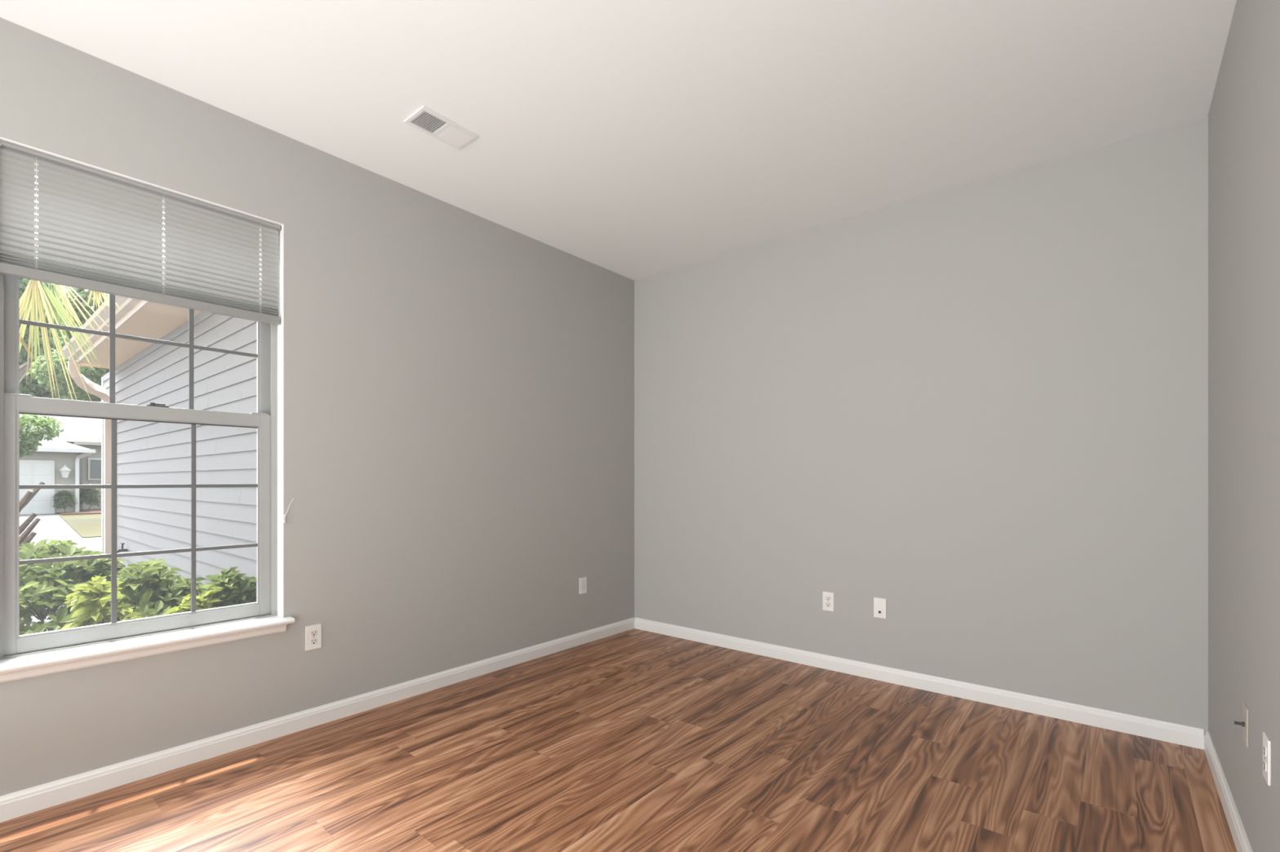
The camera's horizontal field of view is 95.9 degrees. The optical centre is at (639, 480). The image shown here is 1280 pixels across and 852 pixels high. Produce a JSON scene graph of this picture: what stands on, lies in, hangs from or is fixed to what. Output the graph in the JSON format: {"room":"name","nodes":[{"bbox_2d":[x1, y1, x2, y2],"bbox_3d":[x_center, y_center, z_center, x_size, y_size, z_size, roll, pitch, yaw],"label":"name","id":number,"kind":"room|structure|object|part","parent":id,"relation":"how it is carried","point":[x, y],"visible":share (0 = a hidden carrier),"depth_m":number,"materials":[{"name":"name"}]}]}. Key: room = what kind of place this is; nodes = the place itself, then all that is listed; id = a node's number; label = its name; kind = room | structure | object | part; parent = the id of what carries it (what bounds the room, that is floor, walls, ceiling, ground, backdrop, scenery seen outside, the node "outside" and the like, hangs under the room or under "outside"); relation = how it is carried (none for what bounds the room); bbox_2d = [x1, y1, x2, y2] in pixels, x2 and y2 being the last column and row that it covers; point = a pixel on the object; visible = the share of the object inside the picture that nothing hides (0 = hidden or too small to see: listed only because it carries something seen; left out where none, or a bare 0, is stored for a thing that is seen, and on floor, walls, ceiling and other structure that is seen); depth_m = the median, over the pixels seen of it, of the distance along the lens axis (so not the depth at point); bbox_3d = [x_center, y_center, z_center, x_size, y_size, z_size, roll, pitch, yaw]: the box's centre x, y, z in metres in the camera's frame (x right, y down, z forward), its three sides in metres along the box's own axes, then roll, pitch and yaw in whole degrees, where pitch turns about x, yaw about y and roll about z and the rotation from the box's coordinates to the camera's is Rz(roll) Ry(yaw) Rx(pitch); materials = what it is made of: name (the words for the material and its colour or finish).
{"room":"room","nodes":[
{"label":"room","id":0,"kind":"room"},
{"bbox_2d":[0,17,634,795],"bbox_3d":[-2.365,-0.186,1.879,0.170,2.790,7.320,0,0,40],"label":"wall","id":1,"kind":"structure","parent":0,"point":[459,384],"depth_m":2.96,"materials":[{"name":"grey paint"}]},
{"bbox_2d":[0,137,294,683],"bbox_3d":[-1.946,-0.242,2.325,0.206,1.861,0.938,0,0,40],"label":"window","id":2,"kind":"structure","parent":1,"relation":"in","point":[44,653],"depth_m":2.27,"materials":[{"name":"white paint"}]},
{"bbox_3d":[-2.009,-0.703,2.376,0.031,0.900,0.832,0,0,40],"label":"sash","id":3,"kind":"part","parent":2,"relation":"part of","materials":[{"name":"grey plastic"}]},
{"bbox_3d":[-1.984,0.155,2.351,0.031,0.916,0.841,0,0,40],"label":"sash","id":4,"kind":"part","parent":2,"relation":"part of","materials":[{"name":"grey plastic"}]},
{"bbox_2d":[0,140,280,324],"bbox_3d":[-1.933,-0.942,2.316,0.038,0.451,0.867,0,0,40],"label":"pleated shade","id":5,"kind":"object","parent":2,"relation":"attached to","point":[98,231],"visible":1,"depth_m":2.25,"materials":[{"name":"grey plastic"}]},
{"bbox_3d":[-2.150,-0.951,2.055,0.002,0.411,0.002,0,0,40],"label":"lift cord","id":6,"kind":"part","parent":5,"relation":"part of","materials":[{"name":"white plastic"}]},
{"bbox_3d":[-1.934,-0.734,2.316,0.032,0.034,0.863,0,0,40],"label":"rail","id":7,"kind":"part","parent":5,"relation":"part of","materials":[{"name":"grey plastic"}]},
{"bbox_3d":[-1.923,-0.951,2.329,0.002,0.411,0.002,0,0,10],"label":"lift cord","id":8,"kind":"part","parent":5,"relation":"part of","materials":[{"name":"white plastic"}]},
{"bbox_3d":[-1.706,-0.951,2.593,0.002,0.411,0.002,0,0,10],"label":"lift cord","id":9,"kind":"part","parent":5,"relation":"part of","materials":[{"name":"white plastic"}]},
{"bbox_3d":[-1.915,0.635,2.299,0.124,0.022,0.938,0,0,40],"label":"sill","id":10,"kind":"part","parent":2,"relation":"part of","materials":[{"name":"white paint"}]},
{"bbox_2d":[283,497,293,523],"bbox_3d":[-1.612,0.137,2.647,0.012,0.116,0.045,0,0,40],"label":"cleat","id":11,"kind":"object","parent":2,"relation":"attached to","point":[284,516],"visible":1,"depth_m":2.63,"materials":[{"name":"white plastic"}]},
{"bbox_2d":[305,623,321,650],"bbox_3d":[-1.545,0.740,2.731,0.008,0.115,0.070,0,0,40],"label":"power outlet","id":12,"kind":"object","parent":1,"relation":"attached to","point":[313,633],"visible":1,"depth_m":2.73,"materials":[{"name":"white plastic"}]},
{"bbox_2d":[310,638,317,644],"bbox_3d":[-1.544,0.759,2.730,0.003,0.027,0.033,0,0,40],"label":"receptacle","id":13,"kind":"object","parent":12,"relation":"attached to","point":[313,641],"depth_m":2.73,"materials":[{"name":"grey plastic"}]},
{"bbox_2d":[310,630,317,636],"bbox_3d":[-1.544,0.720,2.730,0.003,0.027,0.033,0,0,40],"label":"receptacle","id":14,"kind":"object","parent":12,"relation":"attached to","point":[313,633],"depth_m":2.73,"materials":[{"name":"grey plastic"}]},
{"bbox_2d":[0,617,635,822],"bbox_3d":[-2.332,1.117,1.774,0.014,0.084,7.200,0,0,40],"label":"baseboard","id":15,"kind":"structure","parent":1,"relation":"attached to","point":[28,801],"depth_m":2.54,"materials":[{"name":"white paint"}]},
{"bbox_2d":[579,577,586,594],"bbox_3d":[-0.406,0.746,4.110,0.007,0.115,0.070,0,0,40],"label":"blank wall plate","id":16,"kind":"object","parent":1,"relation":"attached to","point":[583,581],"visible":1,"depth_m":4.11,"materials":[{"name":"white plastic"}]},
{"bbox_2d":[0,0,1236,280],"bbox_3d":[-1.109,-1.631,0.762,3.528,0.100,7.440,0,0,40],"label":"ceiling","id":17,"kind":"structure","parent":0,"point":[633,140],"depth_m":2.32,"materials":[{"name":"white paint"}]},
{"bbox_2d":[403,106,478,149],"bbox_3d":[-0.888,-1.577,2.586,0.165,0.008,0.272,0,0,40],"label":"ceiling vent","id":18,"kind":"object","parent":17,"relation":"in","point":[425,120],"visible":1,"depth_m":2.58,"materials":[{"name":"white metal"}]},
{"bbox_2d":[0,628,1236,851],"bbox_3d":[-1.090,1.184,0.746,3.238,0.050,7.200,0,0,40],"label":"floor","id":19,"kind":"structure","parent":0,"point":[634,740],"depth_m":2.27,"materials":[{"name":"brown wood"}]},
{"bbox_2d":[634,115,1208,733],"bbox_3d":[1.242,-0.186,3.567,3.238,2.790,0.120,0,0,40],"label":"wall","id":20,"kind":"structure","parent":0,"point":[979,410],"depth_m":3.10,"materials":[{"name":"grey paint"}]},
{"bbox_2d":[822,591,834,611],"bbox_3d":[1.159,0.743,3.553,0.070,0.115,0.008,0,0,40],"label":"power outlet","id":21,"kind":"object","parent":20,"relation":"attached to","point":[828,597],"visible":1,"depth_m":3.55,"materials":[{"name":"white plastic"}]},
{"bbox_2d":[825,602,831,607],"bbox_3d":[1.158,0.762,3.552,0.033,0.027,0.003,0,0,40],"label":"receptacle","id":22,"kind":"object","parent":21,"relation":"attached to","point":[827,604],"depth_m":3.55,"materials":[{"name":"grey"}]},
{"bbox_2d":[825,595,831,600],"bbox_3d":[1.158,0.723,3.552,0.033,0.027,0.003,0,0,40],"label":"receptacle","id":23,"kind":"object","parent":21,"relation":"attached to","point":[827,597],"depth_m":3.55,"materials":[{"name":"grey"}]},
{"bbox_2d":[873,597,886,618],"bbox_3d":[1.396,0.740,3.357,0.070,0.115,0.008,0,0,40],"label":"phone jack plate","id":24,"kind":"object","parent":20,"relation":"attached to","point":[879,604],"visible":1,"depth_m":3.35,"materials":[{"name":"white plastic"}]},
{"bbox_2d":[634,617,1204,749],"bbox_3d":[1.200,1.117,3.516,3.210,0.084,0.014,0,0,40],"label":"baseboard","id":25,"kind":"structure","parent":20,"relation":"attached to","point":[1174,733],"depth_m":3.08,"materials":[{"name":"white paint"}]},
{"bbox_2d":[1208,0,1279,851],"bbox_3d":[0.243,-0.186,-0.277,0.120,2.790,7.320,0,0,40],"label":"wall","id":26,"kind":"structure","parent":0,"point":[1244,113],"depth_m":1.77,"materials":[{"name":"grey paint"}]},
{"bbox_2d":[1204,729,1253,851],"bbox_3d":[0.153,1.117,-0.281,0.014,0.084,7.200,0,0,40],"label":"baseboard","id":27,"kind":"structure","parent":26,"relation":"attached to","point":[1239,836],"depth_m":2.00,"materials":[{"name":"white paint"}]},
{"bbox_2d":[1234,702,1248,747],"bbox_3d":[1.833,0.741,1.762,0.026,0.115,0.070,0,0,40],"label":"wall plate","id":28,"kind":"object","parent":26,"relation":"attached to","point":[1244,723],"visible":1,"depth_m":1.75,"materials":[{"name":"beige paint"}]},
{"bbox_3d":[1.842,0.741,1.755,0.004,0.115,0.070,0,0,40],"label":"plate","id":29,"kind":"part","parent":28,"relation":"part of","materials":[{"name":"beige paint"}]},
{"bbox_2d":[1262,732,1271,786],"bbox_3d":[1.632,0.723,1.504,0.008,0.115,0.070,0,0,40],"label":"power outlet","id":30,"kind":"object","parent":26,"relation":"attached to","point":[1266,742],"visible":1,"depth_m":1.49,"materials":[{"name":"white plastic"}]},
{"bbox_2d":[1262,759,1266,772],"bbox_3d":[1.631,0.743,1.505,0.003,0.027,0.033,0,0,40],"label":"receptacle","id":31,"kind":"object","parent":30,"relation":"attached to","point":[1264,760],"depth_m":1.51,"materials":[{"name":"grey plastic"}]},
{"bbox_2d":[1262,744,1266,757],"bbox_3d":[1.631,0.704,1.505,0.003,0.027,0.033,0,0,40],"label":"receptacle","id":32,"kind":"object","parent":30,"relation":"attached to","point":[1264,745],"depth_m":1.51,"materials":[{"name":"grey plastic"}]},
{"label":"outside","id":33,"kind":"structure","parent":0,"visible":0},
{"bbox_2d":[19,513,142,631],"bbox_3d":[-35.999,1.559,34.276,86.700,0.200,90.000,0,0,40],"label":"ground","id":34,"kind":"structure","parent":33,"point":[51,526],"depth_m":16.03,"materials":[{"name":"concrete"}]},
{"bbox_2d":[19,413,63,457],"bbox_3d":[-18.284,-0.278,16.982,1.577,3.497,1.867,0,0,40],"label":"broadleaf tree","id":35,"kind":"object","parent":34,"relation":"on","point":[27,437],"visible":0.71,"depth_m":17.05,"materials":[{"name":"green plant"}]},
{"bbox_2d":[19,257,73,399],"bbox_3d":[-36.391,-6.067,34.214,5.465,15.078,4.308,0,0,40],"label":"broadleaf tree","id":36,"kind":"object","parent":34,"relation":"on","point":[33,388],"visible":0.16,"depth_m":33.27,"materials":[{"name":"green plant"}]},
{"bbox_2d":[19,413,101,515],"bbox_3d":[-29.301,-1.291,30.685,12.600,5.700,22.000,0,0,40],"label":"house","id":37,"kind":"structure","parent":34,"relation":"on","point":[78,447],"depth_m":25.98,"materials":[{"name":"beige paint"}]},
{"bbox_3d":[-27.621,0.279,23.717,0.070,2.360,5.000,0,0,40],"label":"garage trim","id":38,"kind":"part","parent":37,"relation":"part of","materials":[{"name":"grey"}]},
{"bbox_2d":[58,464,71,477],"bbox_3d":[-25.712,-0.431,25.798,0.406,0.580,0.406,0,0,-28],"label":"wall lantern","id":39,"kind":"object","parent":37,"relation":"attached to","point":[64,471],"visible":1,"depth_m":25.71,"materials":[{"name":"beige paint"}]},
{"bbox_3d":[-25.712,-0.301,25.798,0.314,0.320,0.314,0,0,17],"label":"lamp glass","id":40,"kind":"part","parent":39,"relation":"part of","materials":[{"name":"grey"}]},
{"bbox_2d":[79,458,82,509],"bbox_3d":[-27.744,0.184,28.535,0.100,2.550,0.230,0,0,40],"label":"downspout","id":41,"kind":"object","parent":37,"relation":"hanging from","point":[81,460],"depth_m":28.53,"materials":[{"name":"white metal"}]},
{"bbox_3d":[-27.282,-0.591,29.055,0.030,0.940,0.580,0,0,40],"label":"pane","id":42,"kind":"part","parent":37,"relation":"part of","materials":[{"name":"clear glass"}]},
{"bbox_2d":[19,182,121,604],"bbox_3d":[-5.360,-0.992,4.735,1.785,4.902,2.463,0,0,40],"label":"palm tree","id":43,"kind":"object","parent":34,"relation":"on","point":[36,295],"visible":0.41,"depth_m":5.00,"materials":[{"name":"green plant"}]},
{"bbox_2d":[56,508,101,515],"bbox_3d":[-23.539,1.434,29.652,5.800,0.049,9.250,0,0,40],"label":"mulch bed","id":44,"kind":"object","parent":34,"relation":"on","point":[96,511],"visible":0.23,"depth_m":25.42,"materials":[{"name":"brown soil"}]},
{"bbox_2d":[52,489,77,512],"bbox_3d":[-25.493,0.910,25.570,0.813,1.024,0.822,0,0,40],"label":"bush","id":45,"kind":"object","parent":44,"relation":"on","point":[64,499],"visible":1,"depth_m":25.41,"materials":[{"name":"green plant"}]},
{"bbox_2d":[79,483,101,511],"bbox_3d":[-26.110,0.770,27.341,0.914,1.312,0.901,0,0,-2],"label":"bush","id":46,"kind":"object","parent":44,"relation":"on","point":[84,494],"visible":0.84,"depth_m":27.19,"materials":[{"name":"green plant"}]},
{"bbox_2d":[59,514,101,537],"bbox_3d":[-16.288,1.449,23.041,13.800,0.019,10.200,0,0,40],"label":"lawn","id":47,"kind":"structure","parent":34,"relation":"on","point":[86,526],"depth_m":19.44,"materials":[{"name":"green plant"}]},
{"bbox_2d":[26,325,109,401],"bbox_3d":[-20.616,-2.293,22.257,3.192,7.520,4.193,0,0,40],"label":"broadleaf tree","id":48,"kind":"object","parent":47,"relation":"on","point":[88,372],"visible":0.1,"depth_m":21.12,"materials":[{"name":"green plant"}]},
{"bbox_2d":[61,286,107,402],"bbox_3d":[-37.939,-6.493,40.353,5.216,15.932,4.756,0,0,32],"label":"broadleaf tree","id":49,"kind":"object","parent":34,"relation":"on","point":[82,293],"visible":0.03,"depth_m":38.66,"materials":[{"name":"green plant"}]},
{"bbox_2d":[59,295,256,589],"bbox_3d":[-4.263,-1.291,8.148,10.755,5.700,4.835,0,0,40],"label":"house wing","id":50,"kind":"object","parent":34,"relation":"on","point":[148,519],"visible":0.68,"depth_m":6.76,"materials":[{"name":"grey"}]},
{"bbox_2d":[116,542,128,553],"bbox_3d":[-7.906,1.054,8.785,0.155,0.218,0.152,0,0,-12],"label":"spigot","id":51,"kind":"object","parent":50,"relation":"attached to","point":[122,549],"visible":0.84,"depth_m":8.78,"materials":[{"name":"grey metal"}]},
{"bbox_3d":[-7.908,1.100,8.774,0.052,0.126,0.174,0,0,40],"label":"spout","id":52,"kind":"part","parent":51,"relation":"part of","materials":[{"name":"grey metal"}]},
{"bbox_3d":[-6.370,1.539,-0.377,3.130,0.240,12.340,0,0,40],"label":"planting bed","id":53,"kind":"object","parent":34,"relation":"on","visible":0},
{"bbox_2d":[19,538,125,635],"bbox_3d":[-3.348,0.892,3.277,0.652,1.076,1.390,0,0,-37],"label":"leafy shrub","id":54,"kind":"object","parent":53,"relation":"on","point":[42,585],"visible":0.46,"depth_m":3.25,"materials":[{"name":"green plant"}]},
{"bbox_2d":[59,575,142,630],"bbox_3d":[-2.673,0.948,2.880,0.442,0.951,0.328,0,0,40],"label":"leafy shrub","id":55,"kind":"object","parent":53,"relation":"on","point":[95,595],"visible":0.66,"depth_m":2.79,"materials":[{"name":"green plant"}]},
{"bbox_2d":[103,559,205,619],"bbox_3d":[-2.815,0.938,3.305,0.554,0.972,0.883,0,0,-14],"label":"leafy shrub","id":56,"kind":"object","parent":53,"relation":"on","point":[162,591],"visible":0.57,"depth_m":3.22,"materials":[{"name":"green plant"}]},
{"bbox_2d":[163,589,225,615],"bbox_3d":[-2.324,0.995,2.976,0.332,0.854,0.331,0,0,1],"label":"leafy shrub","id":57,"kind":"object","parent":53,"relation":"on","point":[206,601],"visible":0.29,"depth_m":2.97,"materials":[{"name":"green plant"}]},
{"bbox_2d":[199,566,256,607],"bbox_3d":[-2.273,0.955,3.350,0.593,0.942,0.642,0,0,40],"label":"leafy shrub","id":58,"kind":"object","parent":53,"relation":"on","point":[236,589],"visible":0.34,"depth_m":3.16,"materials":[{"name":"green plant"}]}
]}

